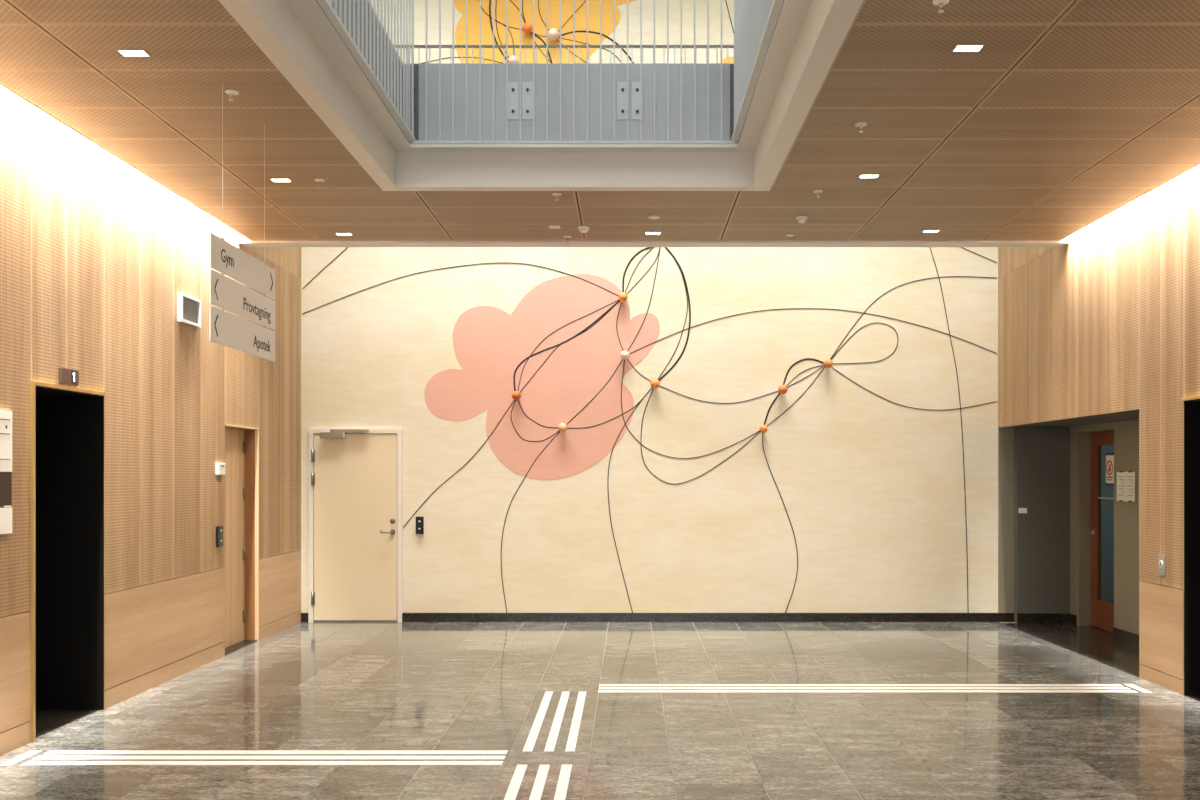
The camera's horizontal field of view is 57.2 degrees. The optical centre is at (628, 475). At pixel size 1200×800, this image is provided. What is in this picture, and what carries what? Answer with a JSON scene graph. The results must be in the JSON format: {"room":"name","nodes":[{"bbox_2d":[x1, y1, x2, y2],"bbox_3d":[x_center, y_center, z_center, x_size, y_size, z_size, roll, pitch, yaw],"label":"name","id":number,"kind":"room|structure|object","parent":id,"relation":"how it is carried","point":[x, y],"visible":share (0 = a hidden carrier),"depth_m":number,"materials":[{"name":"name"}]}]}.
{"room":"hospital lobby","nodes":[
{"label":"hospital lobby","id":0,"kind":"room"},
{"bbox_2d":[0,86,300,755],"bbox_3d":[-4.070,-0.705,4.110,0.860,4.650,16.220,0,0,0],"label":"wall","id":1,"kind":"structure","parent":0,"point":[97,255],"depth_m":8.16,"materials":[{"name":"brown wood"}]},
{"bbox_2d":[0,410,11,533],"bbox_3d":[-3.629,-0.022,6.129,0.021,0.715,0.658,0,0,0],"label":"information board","id":2,"kind":"object","parent":1,"relation":"attached to","point":[5,416],"visible":1,"depth_m":6.39,"materials":[{"name":"grey paint"}]},
{"bbox_2d":[29,381,106,742],"bbox_3d":[-3.929,0.521,7.160,0.622,2.198,0.947,0,0,0],"label":"elevator","id":3,"kind":"object","parent":1,"relation":"attached to","point":[67,424],"visible":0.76,"depth_m":7.62,"materials":[{"name":"metal"}]},
{"bbox_2d":[59,367,78,385],"bbox_3d":[-3.629,-0.645,7.135,0.022,0.100,0.230,0,0,0],"label":"display","id":4,"kind":"object","parent":1,"relation":"attached to","point":[66,376],"visible":1,"depth_m":7.11,"materials":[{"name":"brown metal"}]},
{"bbox_2d":[178,292,200,327],"bbox_3d":[-3.623,-1.365,9.070,0.034,0.230,0.400,0,0,0],"label":"air vent","id":5,"kind":"object","parent":1,"relation":"in","point":[189,307],"visible":1,"depth_m":9.07,"materials":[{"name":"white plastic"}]},
{"bbox_2d":[216,526,222,546],"bbox_3d":[-3.624,0.537,9.740,0.032,0.185,0.100,0,0,0],"label":"card reader","id":6,"kind":"object","parent":1,"relation":"attached to","point":[219,529],"visible":1,"depth_m":9.70,"materials":[{"name":"black plastic"}]},
{"bbox_2d":[216,463,224,474],"bbox_3d":[-3.623,-0.064,9.760,0.034,0.103,0.160,0,0,0],"label":"thermostat","id":7,"kind":"object","parent":1,"relation":"attached to","point":[220,467],"visible":1,"depth_m":9.71,"materials":[{"name":"white plastic"}]},
{"bbox_2d":[224,424,258,654],"bbox_3d":[-3.735,0.574,10.366,0.190,2.092,0.915,0,0,0],"label":"door","id":8,"kind":"structure","parent":1,"relation":"in","point":[241,442],"depth_m":10.74,"materials":[{"name":"brown wood"}]},
{"bbox_2d":[0,0,1199,246],"bbox_3d":[0.230,-2.620,3.215,7.810,0.900,14.430,0,0,0],"label":"ceiling","id":9,"kind":"structure","parent":0,"point":[1068,113],"depth_m":7.29,"materials":[{"name":"wood"}]},
{"bbox_2d":[117,50,150,56],"bbox_3d":[-2.563,-2.189,5.695,0.136,0.006,0.082,0,0,0],"label":"recessed light","id":10,"kind":"object","parent":9,"relation":"in","point":[126,53],"visible":1,"depth_m":5.70,"materials":[{"name":"white plastic"}]},
{"bbox_2d":[225,90,238,100],"bbox_3d":[-2.264,-2.166,6.273,0.076,0.049,0.076,0,0,0],"label":"sprinkler","id":11,"kind":"object","parent":9,"relation":"attached to","point":[230,92],"visible":1,"depth_m":6.26,"materials":[{"name":"white plastic"}]},
{"bbox_2d":[209,84,274,361],"bbox_3d":[-2.270,-1.461,6.505,0.014,1.458,1.090,0,0,0],"label":"hanging sign","id":12,"kind":"object","parent":9,"relation":"hanging from","point":[227,329],"visible":1,"depth_m":6.40,"materials":[{"name":"grey paint"}]},
{"bbox_2d":[270,178,291,181],"bbox_3d":[-2.575,-2.189,8.139,0.136,0.006,0.082,0,0,0],"label":"recessed light","id":13,"kind":"object","parent":9,"relation":"in","point":[272,179],"visible":1,"depth_m":8.14,"materials":[{"name":"white plastic"}]},
{"bbox_2d":[317,0,414,140],"bbox_3d":[-1.590,-3.279,5.310,0.044,1.643,5.531,0,0,0],"label":"balustrade","id":14,"kind":"object","parent":9,"relation":"attached to","point":[326,5],"visible":1,"depth_m":7.06,"materials":[{"name":"grey metal"}]},
{"bbox_2d":[549,225,559,228],"bbox_3d":[-0.653,-2.182,9.636,0.100,0.016,0.070,0,0,0],"label":"plate","id":15,"kind":"object","parent":9,"relation":"attached to","point":[550,226],"visible":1,"depth_m":9.61,"materials":[{"name":"white plastic"}]},
{"bbox_2d":[552,193,561,200],"bbox_3d":[-0.559,-2.166,8.543,0.076,0.049,0.076,0,0,0],"label":"sprinkler","id":16,"kind":"object","parent":9,"relation":"attached to","point":[554,194],"visible":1,"depth_m":8.54,"materials":[{"name":"white plastic"}]},
{"bbox_2d":[393,45,733,62],"bbox_3d":[0.230,-3.545,10.380,7.651,1.030,0.044,0,0,0],"label":"balustrade","id":17,"kind":"object","parent":9,"relation":"on","point":[415,46],"visible":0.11,"depth_m":10.37,"materials":[{"name":"grey metal"}]},
{"bbox_2d":[410,0,735,143],"bbox_3d":[-0.407,-3.279,8.162,2.435,1.643,0.067,0,0,0],"label":"balustrade","id":18,"kind":"object","parent":9,"relation":"attached to","point":[512,88],"visible":0.97,"depth_m":8.14,"materials":[{"name":"grey metal"}]},
{"bbox_2d":[578,226,589,232],"bbox_3d":[-0.396,-2.167,9.675,0.109,0.046,0.109,0,0,0],"label":"smoke detector","id":19,"kind":"object","parent":9,"relation":"attached to","point":[583,229],"visible":1,"depth_m":9.64,"materials":[{"name":"white plastic"}]},
{"bbox_2d":[732,0,782,140],"bbox_3d":[0.775,-3.279,5.310,0.044,1.643,5.531,0,0,0],"label":"balustrade","id":20,"kind":"object","parent":9,"relation":"attached to","point":[754,20],"visible":1,"depth_m":7.16,"materials":[{"name":"grey metal"}]},
{"bbox_2d":[796,216,807,222],"bbox_3d":[1.463,-2.167,9.301,0.099,0.046,0.099,0,0,0],"label":"smoke detector","id":21,"kind":"object","parent":9,"relation":"attached to","point":[801,219],"visible":1,"depth_m":9.27,"materials":[{"name":"white plastic"}]},
{"bbox_2d":[813,190,822,197],"bbox_3d":[1.452,-2.166,8.453,0.076,0.049,0.076,0,0,0],"label":"sprinkler","id":22,"kind":"object","parent":9,"relation":"attached to","point":[814,191],"visible":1,"depth_m":8.45,"materials":[{"name":"white plastic"}]},
{"bbox_2d":[855,122,866,132],"bbox_3d":[1.443,-2.166,6.844,0.076,0.049,0.076,0,0,0],"label":"sprinkler","id":23,"kind":"object","parent":9,"relation":"attached to","point":[860,125],"visible":1,"depth_m":6.84,"materials":[{"name":"white plastic"}]},
{"bbox_2d":[859,174,879,177],"bbox_3d":[1.752,-2.189,8.030,0.136,0.006,0.082,0,0,0],"label":"recessed light","id":24,"kind":"object","parent":9,"relation":"in","point":[861,175],"visible":1,"depth_m":8.03,"materials":[{"name":"white plastic"}]},
{"bbox_2d":[933,0,948,12],"bbox_3d":[1.438,-2.166,5.072,0.076,0.049,0.076,0,0,0],"label":"sprinkler","id":25,"kind":"object","parent":9,"relation":"attached to","point":[939,3],"visible":1,"depth_m":5.07,"materials":[{"name":"white plastic"}]},
{"bbox_2d":[952,45,983,51],"bbox_3d":[1.735,-2.189,5.628,0.136,0.006,0.082,0,0,0],"label":"recessed light","id":26,"kind":"object","parent":9,"relation":"in","point":[959,48],"visible":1,"depth_m":5.63,"materials":[{"name":"white plastic"}]},
{"bbox_2d":[0,622,1199,799],"bbox_3d":[0.220,1.745,4.150,9.520,0.250,16.300,0,0,0],"label":"floor","id":27,"kind":"structure","parent":0,"point":[303,685],"depth_m":7.29,"materials":[{"name":"stone"}]},
{"bbox_2d":[0,750,41,764],"bbox_3d":[-3.493,1.619,6.322,0.065,0.004,0.328,0,0,0],"label":"tactile strip","id":28,"kind":"object","parent":27,"relation":"on","point":[32,752],"visible":1,"depth_m":6.32,"materials":[{"name":"white paint"}]},
{"bbox_2d":[21,761,502,764],"bbox_3d":[-2.062,1.619,6.204,2.696,0.004,0.080,0,0,0],"label":"tactile strip","id":29,"kind":"object","parent":27,"relation":"on","point":[27,762],"visible":1,"depth_m":6.19,"materials":[{"name":"white paint"}]},
{"bbox_2d":[32,756,504,759],"bbox_3d":[-2.062,1.619,6.324,2.696,0.004,0.080,0,0,0],"label":"tactile strip","id":30,"kind":"object","parent":27,"relation":"on","point":[38,757],"visible":1,"depth_m":6.30,"materials":[{"name":"white paint"}]},
{"bbox_2d":[44,750,507,753],"bbox_3d":[-2.062,1.619,6.444,2.696,0.004,0.080,0,0,0],"label":"tactile strip","id":31,"kind":"object","parent":27,"relation":"on","point":[50,751],"visible":1,"depth_m":6.43,"materials":[{"name":"white paint"}]},
{"bbox_2d":[504,765,526,799],"bbox_3d":[-0.598,1.619,5.268,0.057,0.004,1.796,0,0,0],"label":"tactile strip","id":32,"kind":"object","parent":27,"relation":"on","point":[515,783],"visible":1,"depth_m":5.80,"materials":[{"name":"white paint"}]},
{"bbox_2d":[523,691,552,751],"bbox_3d":[-0.598,1.619,7.363,0.057,0.004,1.794,0,0,0],"label":"tactile strip","id":33,"kind":"object","parent":27,"relation":"on","point":[529,745],"visible":1,"depth_m":7.19,"materials":[{"name":"white paint"}]},
{"bbox_2d":[529,765,549,799],"bbox_3d":[-0.471,1.619,5.268,0.057,0.004,1.796,0,0,0],"label":"tactile strip","id":34,"kind":"object","parent":27,"relation":"on","point":[536,793],"visible":1,"depth_m":5.79,"materials":[{"name":"white paint"}]},
{"bbox_2d":[544,691,569,751],"bbox_3d":[-0.471,1.619,7.363,0.057,0.004,1.794,0,0,0],"label":"tactile strip","id":35,"kind":"object","parent":27,"relation":"on","point":[552,738],"visible":1,"depth_m":7.19,"materials":[{"name":"white paint"}]},
{"bbox_2d":[554,765,571,799],"bbox_3d":[-0.347,1.619,5.268,0.057,0.004,1.796,0,0,0],"label":"tactile strip","id":36,"kind":"object","parent":27,"relation":"on","point":[561,790],"visible":1,"depth_m":5.80,"materials":[{"name":"white paint"}]},
{"bbox_2d":[565,691,586,751],"bbox_3d":[-0.347,1.619,7.363,0.057,0.004,1.794,0,0,0],"label":"tactile strip","id":37,"kind":"object","parent":27,"relation":"on","point":[573,734],"visible":1,"depth_m":7.19,"materials":[{"name":"white paint"}]},
{"bbox_2d":[599,684,1121,686],"bbox_3d":[1.789,1.619,8.510,4.042,0.004,0.080,0,0,0],"label":"tactile strip","id":38,"kind":"object","parent":27,"relation":"on","point":[720,685],"visible":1,"depth_m":8.49,"materials":[{"name":"white paint"}]},
{"bbox_2d":[599,687,1129,689],"bbox_3d":[1.789,1.619,8.390,4.042,0.004,0.080,0,0,0],"label":"tactile strip","id":39,"kind":"object","parent":27,"relation":"on","point":[660,688],"visible":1,"depth_m":8.37,"materials":[{"name":"white paint"}]},
{"bbox_2d":[598,690,1137,692],"bbox_3d":[1.789,1.619,8.270,4.042,0.004,0.080,0,0,0],"label":"tactile strip","id":40,"kind":"object","parent":27,"relation":"on","point":[599,691],"visible":1,"depth_m":8.26,"materials":[{"name":"white paint"}]},
{"bbox_2d":[999,613,1138,646],"bbox_3d":[4.475,1.565,10.554,0.750,0.110,3.308,0,0,0],"label":"baseboard","id":41,"kind":"structure","parent":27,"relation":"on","point":[1119,634],"depth_m":12.08,"materials":[{"name":"stone"}]},
{"bbox_2d":[1125,684,1151,692],"bbox_3d":[3.880,1.619,8.390,0.060,0.004,0.330,0,0,0],"label":"tactile strip","id":42,"kind":"object","parent":27,"relation":"on","point":[1129,685],"visible":1,"depth_m":8.37,"materials":[{"name":"white paint"}]},
{"bbox_2d":[301,0,1013,621],"bbox_3d":[0.135,-2.880,12.339,8.270,9.000,0.262,0,0,0],"label":"wall","id":43,"kind":"structure","parent":0,"point":[870,486],"depth_m":12.22,"materials":[{"name":"beige paint"}]},
{"bbox_2d":[301,613,307,621],"bbox_3d":[-3.601,1.570,12.211,0.079,0.100,0.018,0,0,0],"label":"baseboard","id":44,"kind":"structure","parent":43,"relation":"attached to","point":[304,616],"depth_m":12.20,"materials":[{"name":"plastic"}]},
{"bbox_2d":[302,247,347,288],"bbox_3d":[-3.286,-2.394,12.216,0.690,0.640,0.002,0,0,0],"label":"cord","id":45,"kind":"object","parent":43,"relation":"attached to","point":[347,247],"visible":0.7,"depth_m":12.21,"materials":[{"name":"rubber"}]},
{"bbox_2d":[309,429,401,621],"bbox_3d":[-3.033,0.549,12.177,1.033,2.142,0.087,0,0,0],"label":"door","id":46,"kind":"structure","parent":43,"relation":"in","point":[355,475],"depth_m":12.20,"materials":[{"name":"beige"}]},
{"bbox_2d":[416,517,423,533],"bbox_3d":[-2.322,0.547,12.204,0.089,0.194,0.032,0,0,0],"label":"card reader","id":47,"kind":"object","parent":43,"relation":"attached to","point":[419,520],"visible":1,"depth_m":12.19,"materials":[{"name":"black plastic"}]},
{"bbox_2d":[402,400,513,527],"bbox_3d":[-1.879,-0.155,12.216,1.278,1.472,0.002,0,0,0],"label":"cord","id":48,"kind":"object","parent":43,"relation":"attached to","point":[513,400],"visible":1,"depth_m":12.21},
{"bbox_2d":[302,262,618,313],"bbox_3d":[-1.847,-2.083,12.216,3.564,0.576,0.002,0,0,0],"label":"cord","id":49,"kind":"object","parent":43,"relation":"attached to","point":[499,262],"visible":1,"depth_m":12.21,"materials":[{"name":"rubber"}]},
{"bbox_2d":[424,57,501,62],"bbox_3d":[-1.800,-4.604,12.216,1.047,0.105,0.002,0,0,0],"label":"cord","id":50,"kind":"object","parent":43,"relation":"attached to","point":[448,57],"visible":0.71,"depth_m":12.21,"materials":[{"name":"rubber"}]},
{"bbox_2d":[489,0,508,61],"bbox_3d":[-1.413,-5.058,12.216,0.283,1.019,0.003,0,0,0],"label":"cord","id":51,"kind":"object","parent":43,"relation":"attached to","point":[490,0],"visible":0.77,"depth_m":12.21,"materials":[{"name":"rubber"}]},
{"bbox_2d":[495,0,508,57],"bbox_3d":[-1.378,-5.060,12.216,0.209,1.014,0.002,0,0,0],"label":"cord","id":52,"kind":"object","parent":43,"relation":"attached to","point":[496,0],"visible":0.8,"depth_m":12.21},
{"bbox_2d":[509,56,517,62],"bbox_3d":[-1.278,-4.589,12.163,0.110,0.110,0.111,0,0,0],"label":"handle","id":53,"kind":"object","parent":43,"relation":"attached to","point":[511,58],"visible":0.56,"depth_m":12.12,"materials":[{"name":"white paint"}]},
{"bbox_2d":[512,391,520,399],"bbox_3d":[-1.244,-0.889,12.166,0.104,0.104,0.106,0,0,0],"label":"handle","id":54,"kind":"object","parent":43,"relation":"attached to","point":[516,395],"visible":1,"depth_m":12.13,"materials":[{"name":"paint"}]},
{"bbox_2d":[522,23,532,33],"bbox_3d":[-1.122,-4.944,12.160,0.116,0.116,0.117,0,0,0],"label":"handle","id":55,"kind":"object","parent":43,"relation":"attached to","point":[527,28],"visible":1,"depth_m":12.12,"materials":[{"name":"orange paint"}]},
{"bbox_2d":[501,431,559,612],"bbox_3d":[-1.077,0.493,12.216,0.695,2.059,0.002,0,0,0],"label":"cord","id":56,"kind":"object","parent":43,"relation":"attached to","point":[559,431],"visible":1,"depth_m":12.21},
{"bbox_2d":[511,400,558,441],"bbox_3d":[-1.023,-0.634,12.216,0.585,0.513,0.002,0,0,0],"label":"cord","id":57,"kind":"object","parent":43,"relation":"attached to","point":[515,400],"visible":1,"depth_m":12.21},
{"bbox_2d":[518,400,557,427],"bbox_3d":[-0.991,-0.710,12.216,0.516,0.362,0.002,0,0,0],"label":"cord","id":58,"kind":"object","parent":43,"relation":"attached to","point":[518,400],"visible":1,"depth_m":12.21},
{"bbox_2d":[531,32,551,62],"bbox_3d":[-0.970,-4.675,12.216,0.314,0.554,0.003,0,0,0],"label":"cord","id":59,"kind":"object","parent":43,"relation":"attached to","point":[542,40],"visible":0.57,"depth_m":12.21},
{"bbox_2d":[424,274,659,479],"bbox_3d":[-0.966,-1.100,12.219,2.612,2.289,0.002,0,0,0],"label":"wall mural","id":60,"kind":"object","parent":43,"relation":"attached to","point":[489,342],"visible":1,"depth_m":12.22,"materials":[{"name":"pink paint"}]},
{"bbox_2d":[454,0,634,62],"bbox_3d":[-0.910,-5.122,12.219,2.097,1.444,0.002,0,0,0],"label":"wall mural","id":61,"kind":"object","parent":43,"relation":"attached to","point":[460,5],"visible":0.65,"depth_m":12.22,"materials":[{"name":"yellow paint"}]},
{"bbox_2d":[548,28,558,39],"bbox_3d":[-0.833,-4.878,12.154,0.128,0.128,0.128,0,0,0],"label":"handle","id":62,"kind":"object","parent":43,"relation":"attached to","point":[553,34],"visible":0.99,"depth_m":12.11,"materials":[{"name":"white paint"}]},
{"bbox_2d":[558,423,566,431],"bbox_3d":[-0.733,-0.533,12.166,0.104,0.104,0.106,0,0,0],"label":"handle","id":63,"kind":"object","parent":43,"relation":"attached to","point":[562,427],"visible":1,"depth_m":12.13,"materials":[{"name":"paint"}]},
{"bbox_2d":[513,300,619,390],"bbox_3d":[-0.673,-1.435,12.216,1.225,1.100,0.003,0,0,0],"label":"cord","id":64,"kind":"object","parent":43,"relation":"attached to","point":[602,315],"visible":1,"depth_m":12.21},
{"bbox_2d":[518,300,618,390],"bbox_3d":[-0.657,-1.435,12.216,1.185,1.094,0.002,0,0,0],"label":"cord","id":65,"kind":"object","parent":43,"relation":"attached to","point":[617,300],"visible":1,"depth_m":12.21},
{"bbox_2d":[520,303,617,391],"bbox_3d":[-0.656,-1.434,12.216,1.185,1.095,0.002,0,0,0],"label":"cord","id":66,"kind":"object","parent":43,"relation":"attached to","point":[617,303],"visible":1,"depth_m":12.21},
{"bbox_2d":[559,37,620,61],"bbox_3d":[-0.421,-4.668,12.216,0.828,0.429,0.002,0,0,0],"label":"cord","id":67,"kind":"object","parent":43,"relation":"attached to","point":[559,37],"visible":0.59,"depth_m":12.21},
{"bbox_2d":[559,31,633,62],"bbox_3d":[-0.347,-4.672,12.216,0.978,0.552,0.003,0,0,0],"label":"cord","id":68,"kind":"object","parent":43,"relation":"attached to","point":[616,43],"visible":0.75,"depth_m":12.21,"materials":[{"name":"rubber"}]},
{"bbox_2d":[572,387,651,428],"bbox_3d":[-0.220,-0.776,12.216,1.026,0.498,0.002,0,0,0],"label":"cord","id":69,"kind":"object","parent":43,"relation":"attached to","point":[651,387],"visible":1,"depth_m":12.21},
{"bbox_2d":[618,292,627,301],"bbox_3d":[-0.067,-1.978,12.166,0.104,0.104,0.106,0,0,0],"label":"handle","id":70,"kind":"object","parent":43,"relation":"attached to","point":[622,296],"visible":1,"depth_m":12.13,"materials":[{"name":"orange paint"}]},
{"bbox_2d":[616,302,622,349],"bbox_3d":[-0.091,-1.655,12.216,0.102,0.647,0.002,0,0,0],"label":"cord","id":71,"kind":"object","parent":70,"relation":"hanging from","point":[621,302],"visible":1,"depth_m":12.21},
{"bbox_2d":[622,247,651,291],"bbox_3d":[0.158,-2.288,12.216,0.468,0.620,0.003,0,0,0],"label":"cord","id":72,"kind":"object","parent":70,"relation":"attached to","point":[637,253],"visible":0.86,"depth_m":12.21,"materials":[{"name":"rubber"}]},
{"bbox_2d":[625,247,653,292],"bbox_3d":[0.138,-2.290,12.216,0.419,0.628,0.002,0,0,0],"label":"cord","id":73,"kind":"object","parent":70,"relation":"attached to","point":[653,247],"visible":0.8,"depth_m":12.21,"materials":[{"name":"rubber"}]},
{"bbox_2d":[620,351,629,359],"bbox_3d":[-0.044,-1.333,12.166,0.104,0.104,0.106,0,0,0],"label":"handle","id":74,"kind":"object","parent":43,"relation":"attached to","point":[624,355],"visible":1,"depth_m":12.13,"materials":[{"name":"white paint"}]},
{"bbox_2d":[566,359,622,424],"bbox_3d":[-0.389,-0.933,12.216,0.696,0.806,0.002,0,0,0],"label":"cord","id":75,"kind":"object","parent":74,"relation":"hanging from","point":[622,359],"visible":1,"depth_m":12.21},
{"bbox_2d":[608,387,652,612],"bbox_3d":[0.027,0.249,12.216,0.531,2.549,0.002,0,0,0],"label":"cord","id":76,"kind":"object","parent":43,"relation":"attached to","point":[652,387],"visible":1,"depth_m":12.21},
{"bbox_2d":[627,247,659,293],"bbox_3d":[0.145,-2.299,12.216,0.430,0.648,0.002,0,0,0],"label":"cord","id":77,"kind":"object","parent":43,"relation":"attached to","point":[659,247],"visible":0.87,"depth_m":12.21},
{"bbox_2d":[627,247,660,351],"bbox_3d":[0.156,-1.988,12.216,0.409,1.314,0.002,0,0,0],"label":"cord","id":78,"kind":"object","parent":43,"relation":"attached to","point":[660,247],"visible":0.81,"depth_m":12.21,"materials":[{"name":"rubber"}]},
{"bbox_2d":[650,379,659,387],"bbox_3d":[0.289,-1.022,12.166,0.104,0.104,0.106,0,0,0],"label":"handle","id":79,"kind":"object","parent":43,"relation":"attached to","point":[655,383],"visible":1,"depth_m":12.13,"materials":[{"name":"orange paint"}]},
{"bbox_2d":[657,249,687,379],"bbox_3d":[0.470,-1.775,12.216,0.370,1.511,0.002,0,0,0],"label":"cord","id":80,"kind":"object","parent":43,"relation":"attached to","point":[666,249],"visible":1,"depth_m":12.21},
{"bbox_2d":[659,247,690,380],"bbox_3d":[0.485,-1.822,12.216,0.405,1.613,0.003,0,0,0],"label":"cord","id":81,"kind":"object","parent":43,"relation":"attached to","point":[675,363],"visible":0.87,"depth_m":12.21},
{"bbox_2d":[621,360,759,458],"bbox_3d":[0.701,-0.761,12.216,1.581,1.145,0.002,0,0,0],"label":"cord","id":82,"kind":"object","parent":43,"relation":"attached to","point":[624,360],"visible":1,"depth_m":12.21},
{"bbox_2d":[402,613,998,621],"bbox_3d":[0.792,1.570,12.211,6.617,0.100,0.018,0,0,0],"label":"baseboard","id":83,"kind":"structure","parent":43,"relation":"attached to","point":[406,617],"depth_m":12.20,"materials":[{"name":"stone"}]},
{"bbox_2d":[641,388,760,484],"bbox_3d":[0.810,-0.464,12.216,1.364,1.119,0.002,0,0,0],"label":"cord","id":84,"kind":"object","parent":43,"relation":"attached to","point":[653,388],"visible":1,"depth_m":12.21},
{"bbox_2d":[659,385,777,403],"bbox_3d":[0.994,-0.914,12.216,1.414,0.225,0.002,0,0,0],"label":"cord","id":85,"kind":"object","parent":43,"relation":"attached to","point":[659,385],"visible":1,"depth_m":12.21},
{"bbox_2d":[720,57,733,62],"bbox_3d":[1.185,-4.500,12.219,0.370,0.313,0.002,0,0,0],"label":"cloud","id":86,"kind":"object","parent":43,"relation":"attached to","point":[731,59],"visible":0.22,"depth_m":12.22,"materials":[{"name":"yellow paint"}]},
{"bbox_2d":[760,425,767,432],"bbox_3d":[1.489,-0.522,12.172,0.090,0.090,0.093,0,0,0],"label":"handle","id":87,"kind":"object","parent":43,"relation":"attached to","point":[763,428],"visible":1,"depth_m":12.14,"materials":[{"name":"orange paint"}]},
{"bbox_2d":[762,433,797,612],"bbox_3d":[1.679,0.501,12.216,0.401,2.046,0.002,0,0,0],"label":"cord","id":88,"kind":"object","parent":43,"relation":"attached to","point":[762,433],"visible":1,"depth_m":12.21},
{"bbox_2d":[778,385,786,393],"bbox_3d":[1.700,-0.956,12.166,0.104,0.104,0.106,0,0,0],"label":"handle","id":89,"kind":"object","parent":43,"relation":"attached to","point":[782,389],"visible":1,"depth_m":12.13,"materials":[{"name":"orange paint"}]},
{"bbox_2d":[764,393,779,424],"bbox_3d":[1.594,-0.740,12.216,0.228,0.442,0.003,0,0,0],"label":"cord","id":90,"kind":"object","parent":89,"relation":"hanging from","point":[779,393],"visible":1,"depth_m":12.21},
{"bbox_2d":[767,367,824,425],"bbox_3d":[1.845,-0.883,12.216,0.718,0.729,0.002,0,0,0],"label":"cord","id":91,"kind":"object","parent":43,"relation":"attached to","point":[824,367],"visible":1,"depth_m":12.21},
{"bbox_2d":[783,358,822,384],"bbox_3d":[1.947,-1.131,12.216,0.512,0.357,0.003,0,0,0],"label":"cord","id":92,"kind":"object","parent":43,"relation":"attached to","point":[805,358],"visible":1,"depth_m":12.21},
{"bbox_2d":[786,365,822,385],"bbox_3d":[1.949,-1.101,12.216,0.505,0.297,0.002,0,0,0],"label":"cord","id":93,"kind":"object","parent":43,"relation":"attached to","point":[820,365],"visible":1,"depth_m":12.21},
{"bbox_2d":[629,308,996,353],"bbox_3d":[2.019,-1.597,12.216,4.132,0.535,0.002,0,0,0],"label":"cord","id":94,"kind":"object","parent":43,"relation":"attached to","point":[787,308],"visible":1,"depth_m":12.21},
{"bbox_2d":[823,359,832,367],"bbox_3d":[2.200,-1.244,12.166,0.104,0.104,0.106,0,0,0],"label":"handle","id":95,"kind":"object","parent":43,"relation":"attached to","point":[827,363],"visible":1,"depth_m":12.13,"materials":[{"name":"orange paint"}]},
{"bbox_2d":[831,322,898,363],"bbox_3d":[2.595,-1.472,12.216,0.797,0.465,0.002,0,0,0],"label":"cord","id":96,"kind":"object","parent":43,"relation":"attached to","point":[877,322],"visible":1,"depth_m":12.21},
{"bbox_2d":[830,276,996,358],"bbox_3d":[3.140,-1.730,12.216,1.888,0.978,0.002,0,0,0],"label":"cord","id":97,"kind":"object","parent":43,"relation":"attached to","point":[946,276],"visible":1,"depth_m":12.21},
{"bbox_2d":[831,366,996,410],"bbox_3d":[3.141,-0.988,12.216,1.887,0.521,0.002,0,0,0],"label":"cord","id":98,"kind":"object","parent":43,"relation":"attached to","point":[831,366],"visible":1,"depth_m":12.21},
{"bbox_2d":[930,248,968,612],"bbox_3d":[3.533,-0.595,12.216,0.476,4.235,0.002,0,0,0],"label":"cord","id":99,"kind":"object","parent":43,"relation":"attached to","point":[930,248],"visible":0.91,"depth_m":12.21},
{"bbox_2d":[1014,427,1069,622],"bbox_3d":[4.625,0.540,12.225,0.710,2.160,0.250,0,0,0],"label":"wall","id":100,"kind":"structure","parent":0,"point":[1041,454],"depth_m":12.10,"materials":[{"name":"grey paint"}]},
{"bbox_2d":[1019,508,1026,512],"bbox_3d":[4.330,0.381,12.092,0.090,0.058,0.016,0,0,0],"label":"light switch","id":101,"kind":"object","parent":100,"relation":"attached to","point":[1021,510],"visible":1,"depth_m":12.08,"materials":[{"name":"white plastic"}]},
{"bbox_2d":[998,165,1199,694],"bbox_3d":[4.540,-0.705,4.110,0.880,4.650,16.220,0,0,0],"label":"wall","id":102,"kind":"structure","parent":0,"point":[1102,326],"depth_m":8.92,"materials":[{"name":"brown wood"}]},
{"bbox_2d":[1158,554,1164,575],"bbox_3d":[4.092,0.685,8.457,0.016,0.160,0.095,0,0,0],"label":"button","id":103,"kind":"object","parent":102,"relation":"attached to","point":[1161,558],"visible":1,"depth_m":8.45,"materials":[{"name":"metal"}]},
{"bbox_2d":[1181,395,1199,695],"bbox_3d":[4.389,0.521,7.660,0.622,2.198,0.947,0,0,0],"label":"elevator","id":104,"kind":"object","parent":102,"relation":"attached to","point":[1191,405],"visible":1,"depth_m":8.12,"materials":[{"name":"metal"}]},
{"bbox_2d":[1070,419,1139,634],"bbox_3d":[4.915,0.540,10.470,0.130,2.160,3.260,0,0,0],"label":"wall","id":105,"kind":"structure","parent":0,"point":[1126,433],"depth_m":10.81,"materials":[{"name":"beige paint"}]},
{"bbox_2d":[1078,426,1113,631],"bbox_3d":[4.950,0.561,11.455,0.180,2.118,0.906,0,0,0],"label":"door","id":106,"kind":"structure","parent":105,"relation":"in","point":[1092,611],"depth_m":11.88,"materials":[{"name":"brown paint"}]},
{"bbox_2d":[1106,453,1113,485],"bbox_3d":[4.997,-0.070,11.435,0.004,0.344,0.190,0,0,0],"label":"notice","id":107,"kind":"object","parent":106,"relation":"attached to","point":[1109,456],"visible":1,"depth_m":11.43,"materials":[{"name":"paper"}]},
{"bbox_2d":[1117,471,1134,501],"bbox_3d":[4.844,0.102,10.725,0.012,0.304,0.390,0,0,0],"label":"notice","id":108,"kind":"object","parent":105,"relation":"attached to","point":[1125,480],"visible":1,"depth_m":10.71,"materials":[{"name":"paper"}]},
{"bbox_2d":[1101,444,1113,602],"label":"window","id":109,"kind":"structure","parent":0,"point":[1107,505],"depth_m":13.00,"materials":[{"name":"blue glass"}]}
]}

